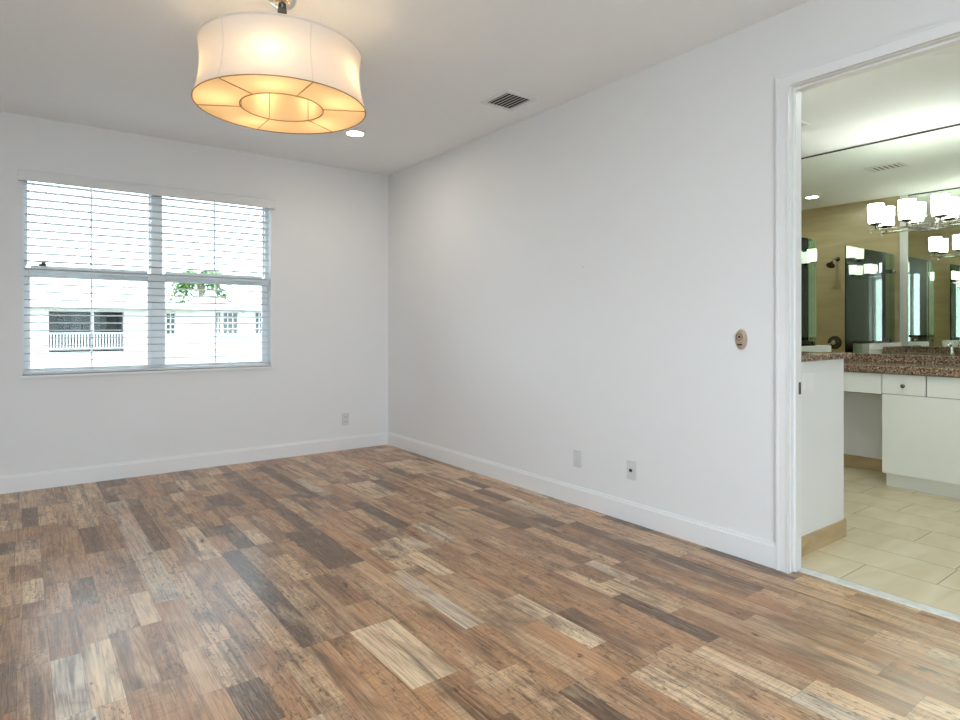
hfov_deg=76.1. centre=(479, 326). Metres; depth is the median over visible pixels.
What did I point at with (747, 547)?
baseboard
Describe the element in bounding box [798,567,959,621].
trim
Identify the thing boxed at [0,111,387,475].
wall
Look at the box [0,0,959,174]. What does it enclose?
ceiling
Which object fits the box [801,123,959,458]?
wall
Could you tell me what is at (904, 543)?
floor
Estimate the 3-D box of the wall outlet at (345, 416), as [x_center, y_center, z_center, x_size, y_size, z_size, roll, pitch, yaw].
[-1.314,0.901,6.004,0.072,0.117,0.008,0,0,-37]
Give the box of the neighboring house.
[30,293,260,368]
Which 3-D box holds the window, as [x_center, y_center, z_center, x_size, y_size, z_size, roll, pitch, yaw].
[-2.667,-0.379,5.091,1.823,1.512,0.192,0,0,-37]
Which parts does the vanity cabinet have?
apron drawer, drawer, door, drawer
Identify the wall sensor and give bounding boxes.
[735,329,747,349]
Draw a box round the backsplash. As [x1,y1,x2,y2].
[801,352,959,364]
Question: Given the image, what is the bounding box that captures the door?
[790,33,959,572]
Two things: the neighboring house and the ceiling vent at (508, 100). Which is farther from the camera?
the neighboring house
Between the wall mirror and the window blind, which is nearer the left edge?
the window blind
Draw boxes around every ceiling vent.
[480,89,537,111]
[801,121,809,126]
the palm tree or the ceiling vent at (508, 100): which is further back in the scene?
the palm tree
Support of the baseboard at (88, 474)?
attached to the wall at (328, 225)
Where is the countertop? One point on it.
(944, 370)
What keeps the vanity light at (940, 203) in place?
attached to the wall mirror
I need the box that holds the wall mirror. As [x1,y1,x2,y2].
[801,124,959,355]
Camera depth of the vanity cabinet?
4.42 m
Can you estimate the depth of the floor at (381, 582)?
2.58 m
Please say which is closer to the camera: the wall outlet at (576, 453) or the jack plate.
the jack plate
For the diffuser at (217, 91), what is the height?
0.001 m
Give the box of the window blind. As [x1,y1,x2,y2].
[18,169,274,374]
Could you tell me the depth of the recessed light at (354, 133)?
4.91 m
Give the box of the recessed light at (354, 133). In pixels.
[344,129,365,136]
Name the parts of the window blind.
head rail, rail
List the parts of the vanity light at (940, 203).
lamp shade, lamp shade, rail, lamp shade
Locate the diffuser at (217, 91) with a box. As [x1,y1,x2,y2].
[192,75,364,132]
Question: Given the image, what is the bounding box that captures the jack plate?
[627,460,635,480]
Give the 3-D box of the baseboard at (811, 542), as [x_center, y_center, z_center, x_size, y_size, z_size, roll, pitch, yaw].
[1.803,1.150,3.369,0.647,0.100,0.120,0,0,-37]
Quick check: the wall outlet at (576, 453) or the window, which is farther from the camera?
the window
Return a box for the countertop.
[844,360,959,376]
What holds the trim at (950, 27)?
attached to the wall at (658, 181)
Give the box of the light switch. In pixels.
[801,372,813,394]
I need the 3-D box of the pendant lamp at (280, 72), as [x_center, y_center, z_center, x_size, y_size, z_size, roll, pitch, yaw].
[-0.936,-1.291,2.905,0.780,0.518,0.780,0,0,-29]
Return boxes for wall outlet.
[342,413,348,424]
[573,449,580,467]
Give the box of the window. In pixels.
[21,180,271,378]
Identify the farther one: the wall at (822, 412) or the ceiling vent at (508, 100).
the ceiling vent at (508, 100)
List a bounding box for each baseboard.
[0,432,387,493]
[387,432,775,568]
[801,519,845,556]
[844,454,881,471]
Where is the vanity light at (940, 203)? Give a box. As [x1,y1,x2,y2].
[868,194,959,233]
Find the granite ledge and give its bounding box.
[801,352,851,361]
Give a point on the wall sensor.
(741, 339)
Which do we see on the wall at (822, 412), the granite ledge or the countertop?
the granite ledge
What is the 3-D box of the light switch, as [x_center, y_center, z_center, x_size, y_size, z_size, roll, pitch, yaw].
[1.737,0.300,3.250,0.135,0.116,0.011,0,0,-37]
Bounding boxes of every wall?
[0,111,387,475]
[388,0,959,542]
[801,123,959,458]
[801,359,843,536]
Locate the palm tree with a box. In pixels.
[166,270,235,302]
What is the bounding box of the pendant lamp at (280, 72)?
[191,0,365,133]
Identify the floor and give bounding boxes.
[0,444,959,719]
[801,465,959,614]
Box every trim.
[776,16,959,573]
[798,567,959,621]
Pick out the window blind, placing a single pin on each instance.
(23, 174)
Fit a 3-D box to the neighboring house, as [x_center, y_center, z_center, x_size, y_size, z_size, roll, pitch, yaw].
[-10.497,1.650,19.089,18.600,5.100,8.850,0,0,-37]
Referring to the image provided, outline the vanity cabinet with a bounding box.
[844,371,959,498]
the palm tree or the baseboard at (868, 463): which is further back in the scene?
the palm tree
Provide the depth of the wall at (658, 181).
3.81 m
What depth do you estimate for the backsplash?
4.93 m
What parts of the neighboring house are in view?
balcony railing, pane, gable trim, pane, pane, pane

